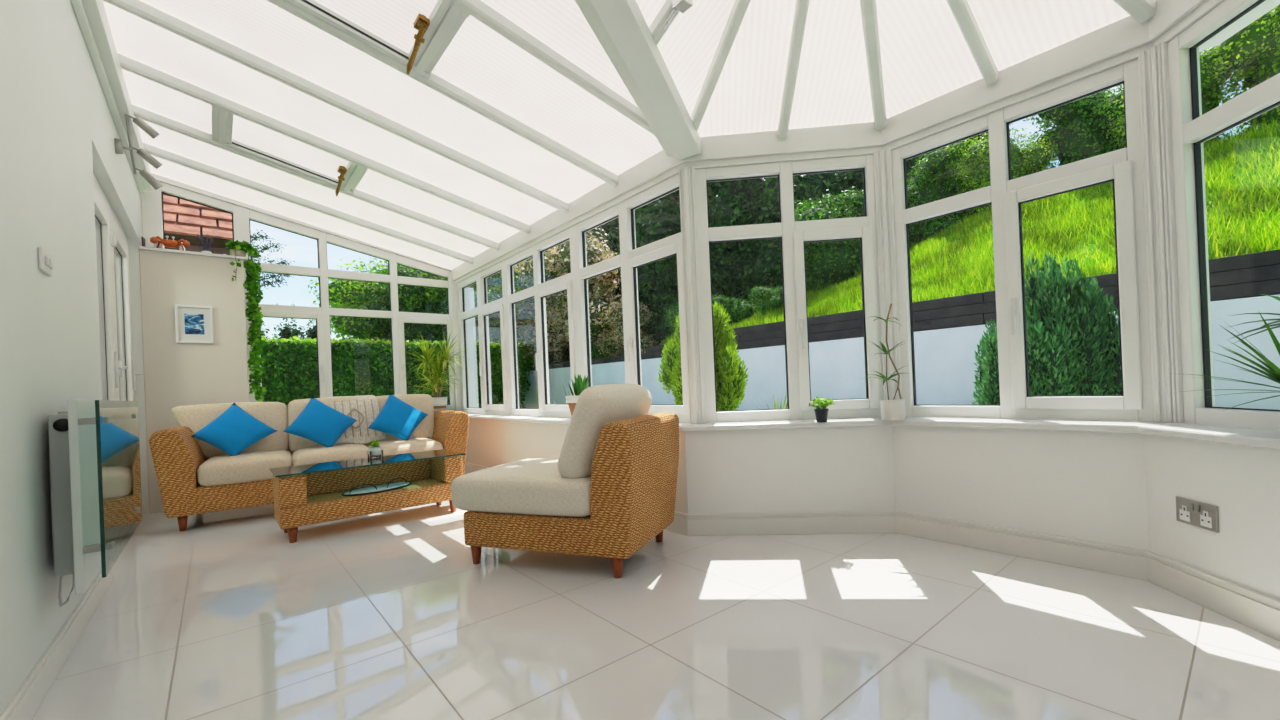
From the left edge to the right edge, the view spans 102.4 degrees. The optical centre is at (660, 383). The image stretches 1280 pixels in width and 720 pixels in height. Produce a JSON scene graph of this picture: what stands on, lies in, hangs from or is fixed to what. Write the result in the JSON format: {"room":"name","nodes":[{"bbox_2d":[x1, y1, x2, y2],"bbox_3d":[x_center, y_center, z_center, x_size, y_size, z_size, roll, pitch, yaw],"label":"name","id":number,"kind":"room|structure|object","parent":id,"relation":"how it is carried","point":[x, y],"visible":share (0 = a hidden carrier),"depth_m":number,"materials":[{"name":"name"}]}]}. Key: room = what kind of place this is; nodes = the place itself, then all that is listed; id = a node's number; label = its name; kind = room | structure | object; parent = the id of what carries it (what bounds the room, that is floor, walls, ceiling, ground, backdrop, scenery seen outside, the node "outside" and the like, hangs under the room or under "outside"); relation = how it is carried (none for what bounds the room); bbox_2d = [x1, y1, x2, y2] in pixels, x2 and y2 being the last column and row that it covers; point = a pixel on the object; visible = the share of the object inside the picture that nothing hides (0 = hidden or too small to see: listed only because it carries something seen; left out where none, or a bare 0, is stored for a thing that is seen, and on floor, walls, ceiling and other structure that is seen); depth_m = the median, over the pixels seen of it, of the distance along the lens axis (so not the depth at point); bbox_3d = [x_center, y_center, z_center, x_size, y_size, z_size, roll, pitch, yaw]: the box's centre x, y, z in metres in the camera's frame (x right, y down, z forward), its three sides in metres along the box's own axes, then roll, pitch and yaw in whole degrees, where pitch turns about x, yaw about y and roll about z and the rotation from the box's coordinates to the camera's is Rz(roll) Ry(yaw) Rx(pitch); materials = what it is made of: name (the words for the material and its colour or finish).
{"room":"sunroom","nodes":[
{"label":"sunroom","id":0,"kind":"room"},
{"bbox_2d":[0,0,148,716],"bbox_3d":[-1.687,-0.460,1.141,0.220,2.790,7.904,-2,0,-41],"label":"wall","id":1,"kind":"structure","parent":0,"point":[58,129],"depth_m":1.62,"materials":[{"name":"white paint"}]},
{"bbox_2d":[38,247,52,276],"bbox_3d":[-1.970,-0.389,1.651,0.016,0.070,0.124,-2,0,-41],"label":"light switch","id":2,"kind":"object","parent":1,"relation":"attached to","point":[45,263],"visible":1,"depth_m":1.63,"materials":[{"name":"white plastic"}]},
{"bbox_2d":[0,567,113,719],"bbox_3d":[-0.778,0.797,0.329,0.014,0.100,5.560,-2,0,-41],"label":"baseboard","id":3,"kind":"structure","parent":1,"relation":"attached to","point":[25,704],"depth_m":1.56,"materials":[{"name":"beige paint"}]},
{"bbox_2d":[48,399,141,606],"bbox_3d":[-2.045,0.383,1.882,0.156,0.645,1.177,-2,0,-41],"label":"heater","id":4,"kind":"object","parent":1,"relation":"attached to","point":[94,446],"visible":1,"depth_m":1.59,"materials":[{"name":"white metal"}]},
{"bbox_2d":[70,0,152,192],"bbox_3d":[-1.568,-1.693,1.172,0.075,0.145,7.724,-2,0,-41],"label":"trim","id":5,"kind":"structure","parent":1,"relation":"attached to","point":[91,16],"depth_m":2.64,"materials":[{"name":"white plastic"}]},
{"bbox_2d":[93,173,143,400],"bbox_3d":[-3.354,-0.080,3.107,0.208,2.080,1.920,-2,0,-41],"label":"door","id":6,"kind":"structure","parent":1,"relation":"in","point":[118,379],"depth_m":3.12,"materials":[{"name":"white plastic"}]},
{"bbox_2d":[114,114,162,189],"bbox_3d":[-3.215,-1.439,3.179,0.196,0.347,0.417,-2,0,-41],"label":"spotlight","id":7,"kind":"object","parent":1,"relation":"attached to","point":[119,148],"visible":0.98,"depth_m":3.15,"materials":[{"name":"silver metal"}]},
{"bbox_2d":[151,173,451,270],"bbox_3d":[-3.265,-1.478,4.962,2.455,0.547,0.120,-2,0,-41],"label":"trim","id":8,"kind":"structure","parent":1,"relation":"attached to","point":[157,177],"depth_m":4.61,"materials":[{"name":"white plastic"}]},
{"bbox_2d":[139,250,248,512],"bbox_3d":[-3.775,-0.020,4.212,0.615,2.000,0.304,-2,0,-41],"label":"wall","id":9,"kind":"structure","parent":0,"point":[175,374],"depth_m":4.06,"materials":[{"name":"white paint"}]},
{"bbox_2d":[141,181,233,246],"bbox_3d":[-3.970,-1.345,4.341,0.570,0.664,0.070,-2,0,-41],"label":"window","id":10,"kind":"structure","parent":9,"relation":"in","point":[152,209],"depth_m":4.20,"materials":[{"name":"white plastic"}]},
{"bbox_2d":[138,246,247,261],"bbox_3d":[-3.788,-1.032,4.203,0.645,0.022,0.299,-2,0,-41],"label":"trim","id":11,"kind":"structure","parent":9,"relation":"on","point":[244,259],"depth_m":4.08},
{"bbox_2d":[225,240,265,401],"bbox_3d":[-3.482,-0.522,4.332,0.242,1.368,0.228,-2,0,-41],"label":"trailing plant","id":12,"kind":"object","parent":11,"relation":"on","point":[236,248],"visible":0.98,"depth_m":4.36,"materials":[{"name":"green plant"}]},
{"bbox_3d":[-3.929,-1.051,4.128,0.265,0.028,0.120,-2,0,-41],"label":"display board","id":13,"kind":"object","parent":11,"relation":"on","visible":0},
{"bbox_2d":[150,236,189,250],"bbox_3d":[-3.926,-1.120,4.125,0.230,0.112,0.090,-2,0,-41],"label":"ornament","id":14,"kind":"object","parent":13,"relation":"on","point":[167,242],"visible":0.96,"depth_m":4.11,"materials":[{"name":"orange ceramic"}]},
{"bbox_2d":[175,305,213,343],"bbox_3d":[-3.696,-0.468,4.082,0.220,0.298,0.022,-2,0,-41],"label":"framed picture","id":15,"kind":"object","parent":9,"relation":"attached to","point":[193,324],"visible":1,"depth_m":4.08,"materials":[{"name":"white plastic"}]},
{"bbox_2d":[184,313,203,334],"bbox_3d":[-3.697,-0.471,4.084,0.114,0.162,0.002,-2,0,-41],"label":"print","id":16,"kind":"object","parent":15,"relation":"attached to","point":[193,322],"depth_m":4.08},
{"bbox_2d":[466,419,687,513],"bbox_3d":[-1.004,0.611,4.274,0.245,0.605,3.796,-2,0,-41],"label":"wall","id":17,"kind":"structure","parent":0,"point":[490,443],"depth_m":4.28,"materials":[{"name":"white paint"}]},
{"bbox_2d":[449,272,460,410],"bbox_3d":[-2.273,-0.449,5.713,0.075,1.565,0.080,-2,0,-41],"label":"trim","id":18,"kind":"structure","parent":17,"relation":"attached to","point":[453,298],"depth_m":5.68,"materials":[{"name":"white plastic"}]},
{"bbox_2d":[456,174,688,422],"bbox_3d":[-1.037,-0.431,4.326,0.122,1.450,3.734,-2,0,-41],"label":"window","id":19,"kind":"structure","parent":17,"relation":"in","point":[630,258],"depth_m":3.86,"materials":[{"name":"white plastic"}]},
{"bbox_2d":[679,166,705,423],"bbox_3d":[0.199,-0.498,2.934,0.114,1.445,0.099,-2,0,-41],"label":"trim","id":20,"kind":"structure","parent":17,"relation":"attached to","point":[687,182],"depth_m":2.89,"materials":[{"name":"white plastic"}]},
{"bbox_2d":[695,155,882,422],"bbox_3d":[0.710,-0.507,2.866,1.071,1.450,0.122,-2,0,6],"label":"window","id":21,"kind":"structure","parent":17,"relation":"in","point":[793,234],"depth_m":2.85,"materials":[{"name":"white plastic"}]},
{"bbox_2d":[102,0,1156,269],"bbox_3d":[-0.462,-1.556,2.242,3.249,0.659,7.904,-2,0,-41],"label":"ceiling","id":22,"kind":"structure","parent":0,"point":[436,132],"depth_m":2.63,"materials":[{"name":"white plastic"}]},
{"bbox_2d":[211,105,367,195],"bbox_3d":[-2.503,-1.536,3.502,0.820,0.323,0.580,-2,0,-41],"label":"roof window","id":23,"kind":"structure","parent":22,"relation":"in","point":[230,131],"depth_m":3.56,"materials":[{"name":"white plastic"}]},
{"bbox_2d":[286,0,469,77],"bbox_3d":[-1.303,-1.593,2.082,0.860,0.332,0.580,-2,0,-41],"label":"roof window","id":24,"kind":"structure","parent":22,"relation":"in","point":[412,36],"depth_m":2.30,"materials":[{"name":"white plastic"}]},
{"bbox_2d":[451,0,1224,283],"bbox_3d":[0.566,-1.308,3.054,0.889,0.164,7.804,-2,0,-41],"label":"trim","id":25,"kind":"structure","parent":22,"relation":"attached to","point":[1117,43],"depth_m":2.70,"materials":[{"name":"white plastic"}]},
{"bbox_2d":[1199,0,1279,50],"bbox_3d":[0.683,-1.356,3.223,0.987,0.070,7.904,-2,0,-41],"label":"trim","id":26,"kind":"structure","parent":25,"relation":"attached to","point":[1268,5],"depth_m":1.99,"materials":[{"name":"white plastic"}]},
{"bbox_2d":[32,473,1279,719],"bbox_3d":[-0.440,0.861,2.101,3.239,0.050,7.804,-2,0,-41],"label":"floor","id":27,"kind":"structure","parent":0,"point":[387,615],"depth_m":1.69,"materials":[{"name":"tile"}]},
{"bbox_2d":[149,394,469,530],"bbox_3d":[-2.612,0.521,4.082,1.945,0.821,0.848,-2,0,-36],"label":"sofa","id":28,"kind":"object","parent":27,"relation":"on","point":[194,476],"visible":0.67,"depth_m":3.66,"materials":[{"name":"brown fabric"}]},
{"bbox_2d":[172,402,288,459],"bbox_3d":[-3.205,0.360,3.864,0.676,0.432,0.245,-2,0,-36],"label":"cushion","id":29,"kind":"object","parent":28,"relation":"on","point":[275,415],"depth_m":3.86,"materials":[{"name":"fabric"}]},
{"bbox_2d":[191,403,276,455],"bbox_3d":[-3.059,0.331,3.712,0.420,0.386,0.254,-2,0,-10],"label":"cushion","id":30,"kind":"object","parent":28,"relation":"on","point":[234,430],"visible":1,"depth_m":3.66,"materials":[{"name":"blue fabric"}]},
{"bbox_2d":[197,450,291,485],"bbox_3d":[-2.970,0.600,3.718,0.516,0.189,0.677,-2,0,-36],"label":"seat cushion","id":31,"kind":"object","parent":28,"relation":"on","point":[249,467],"depth_m":3.47,"materials":[{"name":"fabric"}]},
{"bbox_2d":[283,397,356,446],"bbox_3d":[-2.641,0.302,4.016,0.444,0.410,0.237,-2,0,-17],"label":"cushion","id":32,"kind":"object","parent":28,"relation":"on","point":[318,422],"visible":1,"depth_m":3.96,"materials":[{"name":"blue fabric"}]},
{"bbox_2d":[287,397,371,453],"bbox_3d":[-2.704,0.340,4.225,0.579,0.451,0.251,-2,0,-36],"label":"cushion","id":33,"kind":"object","parent":28,"relation":"on","point":[295,407],"depth_m":4.05,"materials":[{"name":"fabric"}]},
{"bbox_2d":[292,444,369,465],"bbox_3d":[-2.560,0.584,4.012,0.516,0.189,0.677,-2,0,-36],"label":"seat cushion","id":34,"kind":"object","parent":28,"relation":"on","point":[302,454],"depth_m":3.79,"materials":[{"name":"fabric"}]},
{"bbox_2d":[326,395,385,443],"bbox_3d":[-2.598,0.303,4.358,0.388,0.396,0.413,-2,0,-41],"label":"throw blanket","id":35,"kind":"object","parent":28,"relation":"on","point":[366,408],"visible":0.7,"depth_m":4.27,"materials":[{"name":"fabric"}]},
{"bbox_2d":[368,393,428,440],"bbox_3d":[-2.186,0.280,4.311,0.431,0.410,0.233,-2,0,-19],"label":"cushion","id":36,"kind":"object","parent":28,"relation":"on","point":[397,418],"visible":1,"depth_m":4.26,"materials":[{"name":"blue fabric"}]},
{"bbox_2d":[375,394,433,441],"bbox_3d":[-2.269,0.322,4.538,0.512,0.451,0.251,-2,0,-36],"label":"cushion","id":37,"kind":"object","parent":28,"relation":"on","point":[422,402],"depth_m":4.56,"materials":[{"name":"fabric"}]},
{"bbox_2d":[367,438,442,455],"bbox_3d":[-2.150,0.567,4.307,0.516,0.189,0.677,-2,0,-36],"label":"seat cushion","id":38,"kind":"object","parent":28,"relation":"on","point":[391,446],"depth_m":4.10,"materials":[{"name":"fabric"}]},
{"bbox_2d":[269,449,464,542],"bbox_3d":[-1.866,0.700,3.352,1.047,0.397,0.427,-2,0,-41],"label":"coffee table","id":39,"kind":"object","parent":27,"relation":"on","point":[307,494],"visible":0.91,"depth_m":3.26,"materials":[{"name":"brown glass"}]},
{"bbox_2d":[367,438,382,458],"bbox_3d":[-1.941,0.440,3.497,0.099,0.129,0.114,-2,0,-41],"label":"table plant","id":40,"kind":"object","parent":39,"relation":"on","point":[375,450],"visible":1,"depth_m":3.48,"materials":[{"name":"green plant"}]},
{"bbox_2d":[342,478,411,495],"bbox_3d":[-1.833,0.660,3.342,0.248,0.058,0.434,-2,0,32],"label":"serving tray","id":41,"kind":"object","parent":39,"relation":"on","point":[389,486],"visible":1,"depth_m":3.31,"materials":[{"name":"silver"}]},
{"bbox_2d":[451,384,678,578],"bbox_3d":[-0.455,0.425,2.579,0.960,0.824,0.678,-2,0,20],"label":"armchair","id":42,"kind":"object","parent":27,"relation":"on","point":[610,490],"visible":1,"depth_m":2.26,"materials":[{"name":"brown wicker"}]},
{"bbox_2d":[451,458,590,516],"bbox_3d":[-0.548,0.506,2.597,0.766,0.192,0.636,-2,0,20],"label":"seat cushion","id":43,"kind":"object","parent":42,"relation":"on","point":[525,487],"depth_m":2.32,"materials":[{"name":"fabric"}]},
{"bbox_2d":[558,384,651,478],"bbox_3d":[-0.252,0.223,2.495,0.279,0.438,0.612,-2,0,20],"label":"cushion","id":44,"kind":"object","parent":42,"relation":"on","point":[597,406],"depth_m":2.23,"materials":[{"name":"fabric"}]},
{"bbox_2d":[685,425,1279,600],"bbox_3d":[1.308,0.510,2.164,0.984,0.605,2.619,-2,0,-41],"label":"wall","id":45,"kind":"structure","parent":0,"point":[1113,488],"depth_m":2.22,"materials":[{"name":"white paint"}]},
{"bbox_2d":[465,462,1279,640],"bbox_3d":[0.495,0.742,2.914,0.755,0.112,7.804,-2,0,-41],"label":"baseboard","id":46,"kind":"structure","parent":45,"relation":"attached to","point":[1257,611],"depth_m":2.22,"materials":[{"name":"beige paint"}]},
{"bbox_2d":[468,414,1279,449],"bbox_3d":[0.535,0.226,2.968,0.942,0.030,7.804,-2,0,-41],"label":"windowsill","id":47,"kind":"structure","parent":45,"relation":"on","point":[1270,439],"depth_m":2.22,"materials":[{"name":"plastic"}]},
{"bbox_2d":[566,375,588,415],"bbox_3d":[-0.566,0.092,3.633,0.204,0.333,0.204,-2,0,-41],"label":"potted plant","id":48,"kind":"object","parent":47,"relation":"on","point":[579,385],"visible":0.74,"depth_m":3.58,"materials":[{"name":"green plant"}]},
{"bbox_2d":[809,396,834,421],"bbox_3d":[0.833,0.131,2.662,0.120,0.133,0.120,-2,0,32],"label":"potted plant","id":49,"kind":"object","parent":47,"relation":"on","point":[821,415],"visible":1,"depth_m":2.64,"materials":[{"name":"green plant"}]},
{"bbox_2d":[865,304,911,420],"bbox_3d":[1.139,-0.109,2.602,0.246,0.586,0.261,-2,0,-41],"label":"potted plant","id":50,"kind":"object","parent":47,"relation":"on","point":[893,409],"visible":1,"depth_m":2.57,"materials":[{"name":"green plant"}]},
{"bbox_2d":[1172,294,1279,410],"bbox_3d":[1.723,-0.055,1.468,0.443,0.426,0.402,-2,0,-41],"label":"potted plant","id":51,"kind":"object","parent":47,"relation":"on","point":[1274,372],"visible":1,"depth_m":1.46,"materials":[{"name":"green plant"}]},
{"bbox_2d":[873,148,901,399],"bbox_3d":[1.242,-0.542,2.833,0.123,1.445,0.140,-2,0,-41],"label":"trim","id":52,"kind":"structure","parent":45,"relation":"attached to","point":[882,160],"depth_m":2.79,"materials":[{"name":"white plastic"}]},
{"bbox_2d":[892,58,1153,421],"bbox_3d":[1.601,-0.546,2.403,0.122,1.450,1.080,-2,0,-41],"label":"window","id":53,"kind":"structure","parent":45,"relation":"in","point":[1124,166],"depth_m":2.32,"materials":[{"name":"white plastic"}]},
{"bbox_2d":[1138,41,1183,422],"bbox_3d":[1.974,-0.575,1.985,0.125,1.445,0.141,-2,0,-41],"label":"window corner post","id":54,"kind":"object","parent":45,"relation":"attached to","point":[1159,202],"depth_m":1.98,"materials":[{"name":"white plastic"}]},
{"bbox_2d":[1176,496,1218,532],"bbox_3d":[1.802,0.439,1.732,0.013,0.086,0.146,-2,0,6],"label":"wall socket","id":55,"kind":"object","parent":45,"relation":"attached to","point":[1188,511],"visible":1,"depth_m":1.72,"materials":[{"name":"metal"}]},
{"bbox_2d":[1168,0,1279,430],"bbox_3d":[1.934,-0.561,1.488,0.070,1.450,1.000,-2,0,6],"label":"window","id":56,"kind":"structure","parent":45,"relation":"in","point":[1190,128],"depth_m":1.89,"materials":[{"name":"white plastic"}]},
{"bbox_3d":[-3.139,0.702,4.914,2.650,0.605,0.230,-2,0,-41],"label":"wall","id":57,"kind":"structure","parent":0,"visible":0},
{"bbox_2d":[233,204,454,410],"bbox_3d":[-2.993,-0.611,5.123,1.885,1.977,0.122,-2,0,-41],"label":"window","id":58,"kind":"structure","parent":57,"relation":"in","point":[242,216],"depth_m":4.98,"materials":[{"name":"white plastic"}]},
{"bbox_3d":[-2.889,0.374,5.057,1.835,0.030,0.160,-2,0,-41],"label":"trim","id":59,"kind":"structure","parent":57,"relation":"on","visible":0},
{"bbox_2d":[401,331,472,409],"bbox_3d":[-2.304,-0.141,5.369,0.740,0.952,0.502,-2,0,-41],"label":"potted plant","id":60,"kind":"object","parent":59,"relation":"on","point":[439,403],"visible":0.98,"depth_m":5.40,"materials":[{"name":"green plant"}]},
{"label":"outside","id":61,"kind":"structure","parent":0,"visible":0},
{"bbox_2d":[526,142,1279,366],"bbox_3d":[6.962,-2.829,12.074,13.000,4.018,27.000,-2,0,-41],"label":"grass bank","id":62,"kind":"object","parent":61,"point":[1259,249],"visible":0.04,"depth_m":5.95,"materials":[{"name":"plant"}]},
{"bbox_2d":[495,263,562,358],"bbox_3d":[-3.556,-2.260,16.419,4.815,4.914,3.821,-2,0,-37],"label":"flowering shrub","id":63,"kind":"object","parent":62,"relation":"on","point":[527,307],"visible":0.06,"depth_m":14.72,"materials":[{"name":"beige plant"}]},
{"bbox_2d":[526,344,554,366],"bbox_3d":[-3.394,-0.608,14.871,0.948,1.386,1.099,-2,0,-30],"label":"broadleaf tree","id":64,"kind":"object","parent":62,"relation":"on","point":[549,355],"visible":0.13,"depth_m":14.74,"materials":[{"name":"green plant"}]},
{"bbox_2d":[514,228,621,356],"bbox_3d":[-2.226,-1.972,13.685,3.330,4.015,4.196,-2,0,-18],"label":"flowering shrub","id":65,"kind":"object","parent":62,"relation":"on","point":[557,258],"visible":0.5,"depth_m":12.87,"materials":[{"name":"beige plant"}]},
{"bbox_2d":[549,288,621,361],"bbox_3d":[-2.298,-1.592,15.625,3.758,4.068,2.970,-2,0,29],"label":"broadleaf tree","id":66,"kind":"object","parent":62,"relation":"on","point":[554,356],"visible":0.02,"depth_m":14.86,"materials":[{"name":"green plant"}]},
{"bbox_2d":[590,338,609,358],"bbox_3d":[-1.670,-0.595,12.970,1.038,1.206,0.895,-2,0,6],"label":"broadleaf tree","id":67,"kind":"object","parent":62,"relation":"on","point":[595,354],"visible":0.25,"depth_m":12.75,"materials":[{"name":"green plant"}]},
{"bbox_2d":[586,199,658,301],"bbox_3d":[-1.637,-4.264,18.506,4.949,7.371,6.263,-2,0,1],"label":"broadleaf tree","id":68,"kind":"object","parent":62,"relation":"on","point":[611,228],"visible":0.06,"depth_m":16.74,"materials":[{"name":"green plant"}]},
{"bbox_2d":[592,298,661,356],"bbox_3d":[-0.829,-1.160,12.538,1.720,1.865,1.365,-2,0,34],"label":"flowering shrub","id":69,"kind":"object","parent":62,"relation":"on","point":[614,343],"visible":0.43,"depth_m":12.26,"materials":[{"name":"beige plant"}]},
{"bbox_2d":[608,230,677,353],"bbox_3d":[-0.167,-2.023,13.981,3.265,4.546,3.533,-2,0,22],"label":"broadleaf tree","id":70,"kind":"object","parent":62,"relation":"on","point":[650,274],"visible":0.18,"depth_m":12.78,"materials":[{"name":"green plant"}]},
{"bbox_2d":[616,181,733,275],"bbox_3d":[1.193,-4.823,14.684,5.164,7.234,4.772,-2,0,-6],"label":"broadleaf tree","id":71,"kind":"object","parent":62,"relation":"on","point":[665,225],"visible":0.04,"depth_m":13.28,"materials":[{"name":"green plant"}]},
{"bbox_2d":[663,297,712,337],"bbox_3d":[0.619,-1.076,10.323,0.948,1.440,1.099,-3,0,42],"label":"broadleaf tree","id":72,"kind":"object","parent":62,"relation":"on","point":[671,315],"visible":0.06,"depth_m":10.13,"materials":[{"name":"green plant"}]},
{"bbox_2d":[639,191,757,338],"bbox_3d":[1.231,-2.200,12.610,3.601,4.577,2.846,-2,0,-2],"label":"broadleaf tree","id":73,"kind":"object","parent":62,"relation":"on","point":[726,264],"visible":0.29,"depth_m":11.81,"materials":[{"name":"green plant"}]},
{"bbox_2d":[712,294,759,325],"bbox_3d":[1.375,-1.080,9.650,1.099,1.223,0.948,-2,0,24],"label":"broadleaf tree","id":74,"kind":"object","parent":62,"relation":"on","point":[738,311],"visible":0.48,"depth_m":9.39,"materials":[{"name":"green plant"}]},
{"bbox_2d":[748,285,782,316],"bbox_3d":[1.921,-1.181,9.033,0.790,1.110,0.916,-2,0,-12],"label":"broadleaf tree","id":75,"kind":"object","parent":62,"relation":"on","point":[769,298],"visible":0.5,"depth_m":8.84,"materials":[{"name":"green plant"}]},
{"bbox_2d":[707,171,862,222],"bbox_3d":[3.311,-4.280,12.785,3.837,5.560,4.689,-2,0,-30],"label":"broadleaf tree","id":76,"kind":"object","parent":62,"relation":"on","point":[734,187],"visible":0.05,"depth_m":12.30,"materials":[{"name":"green plant"}]},
{"bbox_2d":[729,172,850,313],"bbox_3d":[2.926,-2.553,11.717,2.888,4.736,3.126,-2,0,-9],"label":"broadleaf tree","id":77,"kind":"object","parent":62,"relation":"on","point":[767,269],"visible":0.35,"depth_m":10.88,"materials":[{"name":"green plant"}]},
{"bbox_2d":[794,187,863,292],"bbox_3d":[3.341,-2.380,10.000,1.975,2.944,2.290,-2,0,18],"label":"broadleaf tree","id":78,"kind":"object","parent":62,"relation":"on","point":[831,262],"visible":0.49,"depth_m":9.48,"materials":[{"name":"green plant"}]},
{"bbox_2d":[829,161,919,246],"bbox_3d":[4.867,-3.292,11.675,2.763,3.846,2.990,-2,0,-3],"label":"broadleaf tree","id":79,"kind":"object","parent":62,"relation":"on","point":[850,181],"visible":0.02,"depth_m":11.58,"materials":[{"name":"green plant"}]},
{"bbox_2d":[831,153,926,185],"bbox_3d":[5.293,-3.967,12.213,2.718,3.963,2.512,-2,0,33],"label":"broadleaf tree","id":80,"kind":"object","parent":62,"relation":"on","point":[912,163],"visible":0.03,"depth_m":11.53,"materials":[{"name":"green plant"}]},
{"bbox_2d":[907,145,976,248],"bbox_3d":[5.013,-3.069,9.431,1.893,2.294,1.633,-2,0,37],"label":"broadleaf tree","id":81,"kind":"object","parent":62,"relation":"on","point":[933,181],"visible":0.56,"depth_m":9.10,"materials":[{"name":"green plant"}]},
{"bbox_2d":[917,123,1022,217],"bbox_3d":[6.776,-3.993,11.016,2.718,3.885,2.512,-2,0,-15],"label":"broadleaf tree","id":82,"kind":"object","parent":62,"relation":"on","point":[981,135],"visible":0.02,"depth_m":10.38,"materials":[{"name":"green plant"}]},
{"bbox_2d":[665,116,1279,340],"bbox_3d":[4.217,-2.106,7.698,3.371,2.224,9.373,-2,0,-41],"label":"grass blades","id":83,"kind":"object","parent":62,"relation":"on","point":[934,254],"visible":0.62,"depth_m":6.19,"materials":[{"name":"plant"}]},
{"bbox_2d":[945,125,1059,218],"bbox_3d":[5.630,-3.222,8.547,1.486,2.284,1.522,-2,0,-10],"label":"broadleaf tree","id":84,"kind":"object","parent":62,"relation":"on","point":[1032,159],"visible":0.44,"depth_m":8.24,"materials":[{"name":"green plant"}]},
{"bbox_2d":[1020,84,1125,167],"bbox_3d":[6.720,-3.511,7.952,1.633,2.387,1.893,-2,0,-38],"label":"broadleaf tree","id":85,"kind":"object","parent":62,"relation":"on","point":[1077,134],"visible":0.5,"depth_m":7.75,"materials":[{"name":"green plant"}]},
{"bbox_2d":[1100,44,1253,149],"bbox_3d":[7.054,-3.545,6.943,1.486,2.376,1.522,-2,0,5],"label":"broadleaf tree","id":86,"kind":"object","parent":62,"relation":"on","point":[1211,91],"visible":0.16,"depth_m":6.57,"materials":[{"name":"green plant"}]},
{"bbox_2d":[1200,4,1279,134],"bbox_3d":[7.534,-3.634,6.167,1.718,2.734,1.678,-2,0,13],"label":"broadleaf tree","id":87,"kind":"object","parent":62,"relation":"on","point":[1257,45],"visible":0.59,"depth_m":6.12,"materials":[{"name":"green plant"}]},
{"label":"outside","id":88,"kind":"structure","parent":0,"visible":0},
{"bbox_3d":[-20.302,1.525,-17.601,67.000,0.180,120.000,-2,0,-41],"label":"ground","id":89,"kind":"structure","parent":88,"visible":0},
{"bbox_2d":[163,194,232,254],"bbox_3d":[-6.167,-0.845,4.642,3.617,3.450,1.566,-2,0,-41],"label":"neighbouring house","id":90,"kind":"structure","parent":89,"relation":"on","point":[183,219],"depth_m":5.23,"materials":[{"name":"red brick"}]},
{"bbox_2d":[251,229,294,305],"bbox_3d":[-8.917,-1.710,10.837,2.232,5.539,0.910,-2,0,-38],"label":"sparse tree","id":91,"kind":"object","parent":89,"relation":"on","point":[264,248],"visible":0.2,"depth_m":11.08,"materials":[{"name":"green plant"}]},
{"bbox_2d":[272,318,305,339],"bbox_3d":[-8.335,-0.410,11.586,0.832,2.236,0.806,-2,0,-41],"label":"conifer tree","id":92,"kind":"object","parent":89,"relation":"on","point":[286,333],"visible":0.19,"depth_m":11.49,"materials":[{"name":"green plant"}]},
{"bbox_2d":[300,319,330,339],"bbox_3d":[-7.963,-0.407,11.911,0.824,2.197,0.834,-2,0,-41],"label":"conifer tree","id":93,"kind":"object","parent":89,"relation":"on","point":[312,334],"visible":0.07,"depth_m":11.80,"materials":[{"name":"green plant"}]},
{"bbox_2d":[308,257,446,341],"bbox_3d":[-6.857,-1.564,13.599,3.695,4.991,3.608,-2,0,27],"label":"broadleaf tree","id":94,"kind":"object","parent":89,"relation":"on","point":[342,293],"visible":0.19,"depth_m":12.69,"materials":[{"name":"green plant"}]},
{"bbox_2d":[261,335,525,408],"bbox_3d":[-6.578,0.008,10.572,7.789,1.999,1.253,-2,0,-41],"label":"clipped hedge","id":95,"kind":"object","parent":89,"relation":"on","point":[363,367],"visible":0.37,"depth_m":10.35,"materials":[{"name":"green plant"}]},
{"bbox_2d":[349,265,475,342],"bbox_3d":[-6.374,-0.974,13.434,2.692,4.168,3.121,-2,0,33],"label":"broadleaf tree","id":96,"kind":"object","parent":89,"relation":"on","point":[428,331],"visible":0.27,"depth_m":12.59,"materials":[{"name":"green plant"}]},
{"bbox_2d":[433,285,532,394],"bbox_3d":[-4.941,-0.838,14.176,3.251,3.779,2.805,-2,0,-43],"label":"broadleaf tree","id":97,"kind":"object","parent":89,"relation":"on","point":[494,324],"visible":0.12,"depth_m":13.82,"materials":[{"name":"green plant"}]},
{"bbox_2d":[442,263,534,318],"bbox_3d":[-5.630,-2.003,15.669,4.009,5.776,3.914,-3,0,41],"label":"broadleaf tree","id":98,"kind":"object","parent":89,"relation":"on","point":[491,281],"visible":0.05,"depth_m":15.04,"materials":[{"name":"green plant"}]},
{"bbox_2d":[523,294,1279,409],"bbox_3d":[2.714,0.044,7.103,0.200,1.335,23.200,-2,0,-41],"label":"wall","id":99,"kind":"structure","parent":89,"relation":"on","point":[945,359],"depth_m":6.27,"materials":[{"name":"paint"}]},
{"bbox_2d":[523,249,1279,370],"bbox_3d":[2.902,-0.823,6.837,0.130,0.362,22.490,-2,0,-41],"label":"edging","id":100,"kind":"object","parent":99,"relation":"on","point":[1253,274],"visible":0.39,"depth_m":6.02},
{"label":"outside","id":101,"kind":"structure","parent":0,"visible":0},
{"bbox_3d":[0.718,0.579,5.887,4.240,0.030,14.000,-2,0,-41],"label":"patio","id":102,"kind":"object","parent":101,"visible":0},
{"bbox_2d":[465,287,478,407],"bbox_3d":[-2.686,-0.286,7.111,0.210,2.050,0.250,-2,0,-41],"label":"pillar","id":103,"kind":"structure","parent":102,"relation":"on","point":[469,292],"depth_m":7.04,"materials":[{"name":"plastic"}]},
{"bbox_2d":[658,302,748,410],"bbox_3d":[0.485,-0.215,5.804,1.043,1.640,0.934,-2,0,26],"label":"conifer shrub","id":104,"kind":"object","parent":102,"relation":"on","point":[730,378],"visible":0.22,"depth_m":5.57,"materials":[{"name":"green plant"}]},
{"bbox_2d":[971,251,1121,404],"bbox_3d":[3.219,-0.324,4.329,1.014,1.619,1.005,-2,0,19],"label":"conifer shrub","id":105,"kind":"object","parent":102,"relation":"on","point":[1073,342],"visible":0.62,"depth_m":4.01,"materials":[{"name":"green plant"}]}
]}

